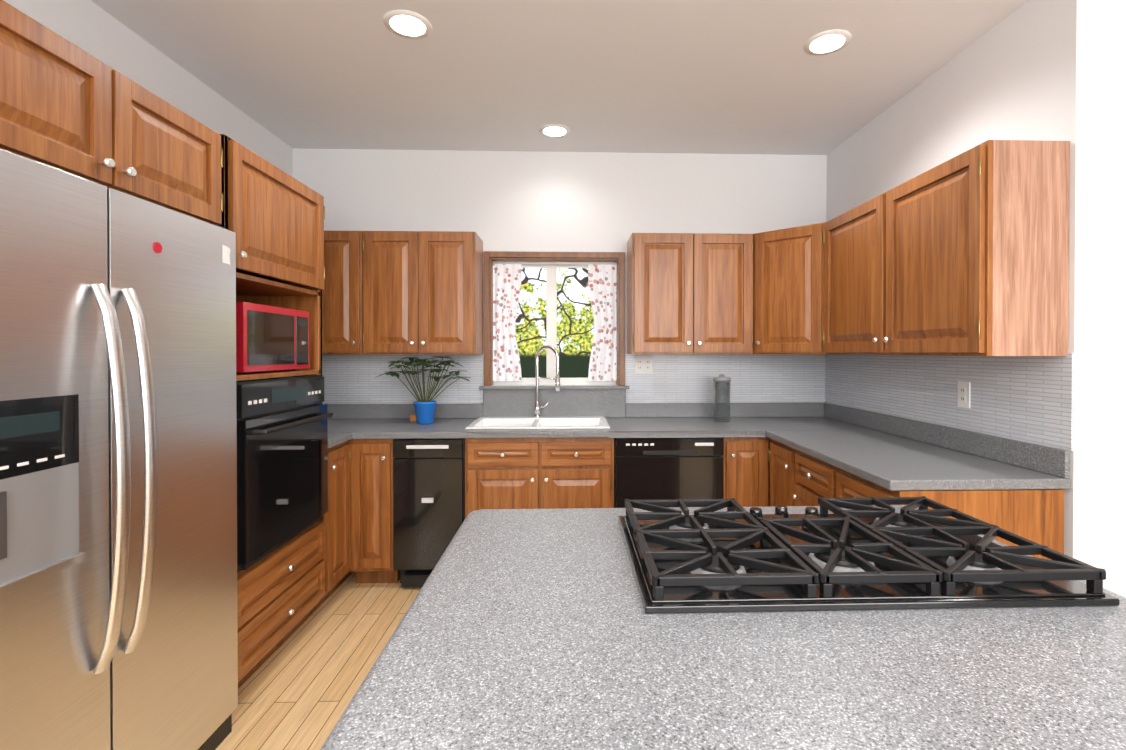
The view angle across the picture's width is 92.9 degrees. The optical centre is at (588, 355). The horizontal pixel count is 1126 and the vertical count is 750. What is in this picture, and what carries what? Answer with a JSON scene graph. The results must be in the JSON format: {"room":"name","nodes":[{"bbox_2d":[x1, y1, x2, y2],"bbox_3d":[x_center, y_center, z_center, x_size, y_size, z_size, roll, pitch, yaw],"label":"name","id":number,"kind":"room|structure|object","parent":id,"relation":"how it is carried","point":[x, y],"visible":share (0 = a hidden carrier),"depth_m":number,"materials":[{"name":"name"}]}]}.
{"room":"kitchen","nodes":[
{"label":"kitchen","id":0,"kind":"room"},
{"bbox_2d":[3,0,292,176],"bbox_3d":[-1.984,-0.019,0.927,0.150,2.730,5.700,0,0,-2],"label":"wall","id":1,"kind":"structure","parent":0,"point":[90,27],"depth_m":2.39,"materials":[{"name":"white paint"}]},
{"bbox_2d":[0,0,222,224],"bbox_3d":[-1.603,-0.631,1.464,0.640,0.345,0.935,0,0,-2],"label":"upper cabinet","id":2,"kind":"object","parent":1,"relation":"attached to","point":[67,106],"visible":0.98,"depth_m":1.42,"materials":[{"name":"brown wood"}]},
{"bbox_2d":[215,572,421,749],"bbox_3d":[1.179,1.395,1.045,6.480,0.100,5.700,0,0,-2],"label":"floor","id":3,"kind":"structure","parent":0,"point":[298,688],"depth_m":2.26,"materials":[{"name":"brown wood"}]},
{"bbox_2d":[0,149,237,749],"bbox_3d":[-1.532,0.444,1.459,0.730,1.795,0.905,0,0,-2],"label":"fridge","id":4,"kind":"object","parent":3,"relation":"on","point":[118,528],"visible":1,"depth_m":1.37,"materials":[{"name":"silver metal"}]},
{"bbox_2d":[219,134,324,688],"bbox_3d":[-1.622,0.263,2.324,0.660,2.145,0.762,0,0,-2],"label":"tall cabinet","id":5,"kind":"object","parent":3,"relation":"on","point":[273,217],"visible":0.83,"depth_m":2.29,"materials":[{"name":"brown wood"}]},
{"bbox_2d":[236,302,308,373],"bbox_3d":[-1.540,-0.072,2.358,0.365,0.286,0.530,0,0,-2],"label":"microwave","id":6,"kind":"object","parent":5,"relation":"in","point":[270,338],"visible":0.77,"depth_m":2.28,"materials":[{"name":"red metal"}]},
{"bbox_2d":[236,375,332,572],"bbox_3d":[-1.568,0.454,2.327,0.656,0.713,0.712,0,0,-2],"label":"wall oven","id":7,"kind":"object","parent":5,"relation":"in","point":[282,460],"visible":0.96,"depth_m":2.23,"materials":[{"name":"black metal"}]},
{"bbox_2d":[308,441,352,616],"bbox_3d":[-1.652,0.899,3.165,0.660,0.860,0.904,0,0,-2],"label":"base cabinet","id":8,"kind":"object","parent":3,"relation":"on","point":[337,557],"visible":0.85,"depth_m":2.86,"materials":[{"name":"brown wood"}]},
{"bbox_2d":[328,429,354,447],"bbox_3d":[-1.648,0.451,2.852,0.660,0.038,0.286,0,0,-2],"label":"countertop","id":9,"kind":"structure","parent":8,"relation":"on","point":[335,436],"depth_m":2.93,"materials":[{"name":"grey stone"}]},
{"bbox_2d":[349,439,399,582],"bbox_3d":[-1.247,0.898,3.319,0.245,0.860,0.624,0,0,-2],"label":"base cabinet","id":10,"kind":"object","parent":3,"relation":"on","point":[372,511],"visible":0.67,"depth_m":3.03,"materials":[{"name":"brown wood"}]},
{"bbox_2d":[393,438,464,586],"bbox_3d":[-0.921,0.899,3.327,0.395,0.858,0.610,0,0,-2],"label":"trash compactor","id":11,"kind":"object","parent":3,"relation":"on","point":[429,496],"visible":0.71,"depth_m":3.04,"materials":[{"name":"black metal"}]},
{"bbox_2d":[465,438,613,517],"bbox_3d":[-0.289,0.898,3.351,0.858,0.860,0.624,0,0,-2],"label":"base cabinet","id":12,"kind":"object","parent":3,"relation":"on","point":[533,473],"visible":0.6,"depth_m":3.07,"materials":[{"name":"brown wood"}]},
{"bbox_2d":[614,437,722,507],"bbox_3d":[0.460,0.899,3.376,0.628,0.858,0.604,0,0,-2],"label":"dishwasher","id":13,"kind":"object","parent":3,"relation":"on","point":[664,468],"visible":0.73,"depth_m":3.08,"materials":[{"name":"black metal"}]},
{"bbox_2d":[722,437,768,506],"bbox_3d":[0.913,0.898,3.392,0.268,0.860,0.624,0,0,-2],"label":"base cabinet","id":14,"kind":"object","parent":3,"relation":"on","point":[745,471],"visible":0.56,"depth_m":3.10,"materials":[{"name":"brown wood"}]},
{"bbox_2d":[769,439,1063,559],"bbox_3d":[1.357,0.904,2.520,0.644,0.860,1.237,0,0,-2],"label":"base cabinet","id":15,"kind":"object","parent":3,"relation":"on","point":[797,478],"visible":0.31,"depth_m":1.91,"materials":[{"name":"brown wood"}]},
{"bbox_2d":[327,417,869,438],"bbox_3d":[-0.155,0.447,3.370,3.678,0.038,0.655,0,0,-2],"label":"countertop","id":16,"kind":"structure","parent":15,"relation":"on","point":[652,427],"depth_m":3.17,"materials":[{"name":"grey stone"}]},
{"bbox_2d":[377,356,470,423],"bbox_3d":[-1.016,0.214,3.356,0.545,0.425,0.444,0,0,-2],"label":"plant","id":17,"kind":"object","parent":16,"relation":"on","point":[425,409],"visible":1,"depth_m":3.34,"materials":[{"name":"green plant"}]},
{"bbox_2d":[465,416,609,428],"bbox_3d":[-0.304,0.516,3.394,0.845,0.202,0.515,0,0,-2],"label":"sink","id":18,"kind":"object","parent":16,"relation":"in","point":[583,422],"visible":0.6,"depth_m":3.54,"materials":[{"name":"white ceramic"}]},
{"bbox_2d":[533,345,559,417],"bbox_3d":[-0.279,0.170,3.575,0.199,0.486,0.060,0,0,22],"label":"faucet","id":19,"kind":"object","parent":16,"relation":"on","point":[537,402],"visible":1,"depth_m":3.58,"materials":[{"name":"silver metal"}]},
{"bbox_2d":[713,374,730,421],"bbox_3d":[0.871,0.272,3.488,0.114,0.307,0.114,0,0,-2],"label":"canister","id":20,"kind":"object","parent":16,"relation":"on","point":[721,378],"visible":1,"depth_m":3.46,"materials":[{"name":"grey metal"}]},
{"bbox_2d":[763,429,1070,490],"bbox_3d":[1.380,0.453,2.483,0.669,0.038,1.170,0,0,-2],"label":"countertop","id":21,"kind":"structure","parent":15,"relation":"on","point":[890,462],"depth_m":2.19,"materials":[{"name":"grey stone"}]},
{"bbox_3d":[0.435,0.911,1.157,0.980,0.867,0.649,0,0,-2],"label":"kitchen island","id":22,"kind":"object","parent":3,"relation":"on","visible":0},
{"bbox_2d":[320,505,1125,749],"bbox_3d":[0.322,0.451,1.006,1.275,0.052,1.005,0,0,-2],"label":"island countertop","id":23,"kind":"structure","parent":22,"relation":"on","point":[528,629],"depth_m":0.73,"materials":[{"name":"grey stone"}]},
{"bbox_2d":[618,496,1119,613],"bbox_3d":[0.490,0.394,1.139,0.810,0.058,0.490,0,0,-2],"label":"cooktop","id":24,"kind":"object","parent":23,"relation":"in","point":[862,554],"visible":1,"depth_m":0.99,"materials":[{"name":"black metal"}]},
{"bbox_2d":[91,0,1027,154],"bbox_3d":[1.179,-1.435,1.024,6.480,0.100,5.700,0,0,-2],"label":"ceiling","id":25,"kind":"structure","parent":0,"point":[697,76],"depth_m":2.58,"materials":[{"name":"white paint"}]},
{"bbox_2d":[383,10,431,38],"bbox_3d":[-0.758,-1.391,2.250,0.198,0.006,0.198,0,0,-2],"label":"recessed light","id":26,"kind":"object","parent":25,"relation":"in","point":[407,24],"visible":1,"depth_m":2.24,"materials":[{"name":"white"}]},
{"bbox_2d":[539,124,569,137],"bbox_3d":[-0.210,-1.399,3.329,0.198,0.006,0.198,0,0,-2],"label":"recessed light","id":27,"kind":"object","parent":25,"relation":"in","point":[554,130],"visible":1,"depth_m":3.31,"materials":[{"name":"white"}]},
{"bbox_2d":[803,29,851,55],"bbox_3d":[1.063,-1.392,2.381,0.198,0.006,0.198,0,0,-2],"label":"recessed light","id":28,"kind":"object","parent":25,"relation":"in","point":[828,42],"visible":1,"depth_m":2.37,"materials":[{"name":"white"}]},
{"bbox_2d":[293,148,826,403],"bbox_3d":[-0.169,-0.040,3.765,3.670,2.730,0.150,0,0,-2],"label":"wall","id":29,"kind":"structure","parent":0,"point":[524,201],"depth_m":3.68,"materials":[{"name":"white paint"}]},
{"bbox_2d":[322,231,362,353],"bbox_3d":[-1.705,-0.397,3.462,0.572,0.772,0.344,0,0,-2],"label":"upper cabinet","id":30,"kind":"object","parent":29,"relation":"attached to","point":[342,312],"visible":0.27,"depth_m":3.32,"materials":[{"name":"brown wood"}]},
{"bbox_2d":[322,354,482,403],"bbox_3d":[-1.361,0.152,3.647,1.279,0.348,0.007,0,0,-2],"label":"tile backsplash","id":31,"kind":"structure","parent":29,"relation":"attached to","point":[348,378],"depth_m":3.64,"materials":[{"name":"tile"}]},
{"bbox_2d":[362,231,482,353],"bbox_3d":[-1.065,-0.397,3.483,0.700,0.772,0.344,0,0,-2],"label":"upper cabinet","id":32,"kind":"object","parent":29,"relation":"attached to","point":[422,292],"visible":1,"depth_m":3.34,"materials":[{"name":"brown wood"}]},
{"bbox_2d":[483,251,624,385],"bbox_3d":[-0.234,-0.255,3.750,0.970,0.920,0.163,0,0,-2],"label":"window","id":33,"kind":"structure","parent":29,"relation":"in","point":[554,310],"depth_m":3.81,"materials":[{"name":"brown wood"}]},
{"bbox_2d":[493,262,616,264],"bbox_3d":[-0.233,-0.645,3.729,0.864,0.011,0.012,0,0,-2],"label":"curtain rod","id":34,"kind":"object","parent":33,"relation":"attached to","point":[550,263],"visible":1,"depth_m":3.72,"materials":[{"name":"white plastic"}]},
{"bbox_2d":[493,262,521,380],"bbox_3d":[-0.563,-0.237,3.721,0.201,0.825,0.024,0,0,-2],"label":"curtain","id":35,"kind":"object","parent":34,"relation":"hanging from","point":[506,296],"visible":1,"depth_m":3.72,"materials":[{"name":"fabric"}]},
{"bbox_2d":[588,264,616,380],"bbox_3d":[0.098,-0.238,3.743,0.201,0.825,0.024,0,0,-2],"label":"curtain","id":36,"kind":"object","parent":34,"relation":"hanging from","point":[602,279],"visible":1,"depth_m":3.74,"materials":[{"name":"fabric"}]},
{"bbox_2d":[327,386,822,418],"bbox_3d":[-0.166,0.315,3.665,3.654,0.219,0.054,0,0,-2],"label":"backsplash","id":37,"kind":"structure","parent":29,"relation":"attached to","point":[565,401],"depth_m":3.66,"materials":[{"name":"grey stone"}]},
{"bbox_2d":[627,233,752,353],"bbox_3d":[0.663,-0.398,3.542,0.778,0.772,0.344,0,0,-2],"label":"upper cabinet","id":38,"kind":"object","parent":29,"relation":"attached to","point":[689,293],"visible":1,"depth_m":3.40,"materials":[{"name":"brown wood"}]},
{"bbox_2d":[626,353,825,402],"bbox_3d":[0.958,0.151,3.726,1.400,0.348,0.007,0,0,-2],"label":"tile backsplash","id":39,"kind":"structure","parent":29,"relation":"attached to","point":[674,378],"depth_m":3.72,"materials":[{"name":"tile"}]},
{"bbox_2d":[635,356,651,373],"bbox_3d":[0.384,0.060,3.698,0.120,0.125,0.009,0,0,-2],"label":"electrical outlet","id":40,"kind":"object","parent":39,"relation":"attached to","point":[643,364],"visible":1,"depth_m":3.70,"materials":[{"name":"white plastic"}]},
{"bbox_2d":[753,222,825,354],"bbox_3d":[1.366,-0.397,3.426,0.621,0.772,0.623,0,0,-2],"label":"upper cabinet","id":41,"kind":"object","parent":29,"relation":"attached to","point":[788,290],"visible":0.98,"depth_m":3.25,"materials":[{"name":"brown wood"}]},
{"bbox_2d":[826,0,1117,591],"bbox_3d":[1.771,-0.034,2.905,0.150,2.730,2.000,0,0,-2],"label":"wall","id":42,"kind":"structure","parent":0,"point":[1042,70],"depth_m":1.92,"materials":[{"name":"white paint"}]},
{"bbox_2d":[823,192,887,354],"bbox_3d":[1.525,-0.392,2.818,0.344,0.772,0.604,0,0,-2],"label":"upper cabinet","id":43,"kind":"object","parent":42,"relation":"attached to","point":[854,240],"visible":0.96,"depth_m":2.75,"materials":[{"name":"brown wood"}]},
{"bbox_2d":[823,402,1069,477],"bbox_3d":[1.681,0.381,2.808,0.020,0.099,1.800,0,0,-2],"label":"backsplash","id":44,"kind":"structure","parent":42,"relation":"attached to","point":[1040,458],"depth_m":2.38,"materials":[{"name":"grey stone"}]},
{"bbox_2d":[822,353,1073,450],"bbox_3d":[1.695,0.158,2.830,0.006,0.348,1.848,0,0,-2],"label":"tile backsplash","id":45,"kind":"structure","parent":42,"relation":"attached to","point":[1029,399],"depth_m":2.38,"materials":[{"name":"tile"}]},
{"bbox_2d":[957,381,969,407],"bbox_3d":[1.701,0.175,2.424,0.009,0.118,0.072,0,0,-2],"label":"electrical outlet","id":46,"kind":"object","parent":45,"relation":"attached to","point":[963,399],"visible":1,"depth_m":2.42,"materials":[{"name":"white plastic"}]},
{"bbox_2d":[883,140,1069,355],"bbox_3d":[1.545,-0.388,2.214,0.344,0.772,0.598,0,0,-2],"label":"upper cabinet","id":47,"kind":"object","parent":42,"relation":"attached to","point":[977,250],"visible":1,"depth_m":1.92,"materials":[{"name":"brown wood"}]},
{"bbox_2d":[1113,0,1125,597],"bbox_3d":[3.132,-0.027,2.026,2.510,2.730,0.150,0,0,-2],"label":"wall","id":48,"kind":"structure","parent":0,"point":[1119,582],"depth_m":1.91,"materials":[{"name":"white paint"}]}
]}

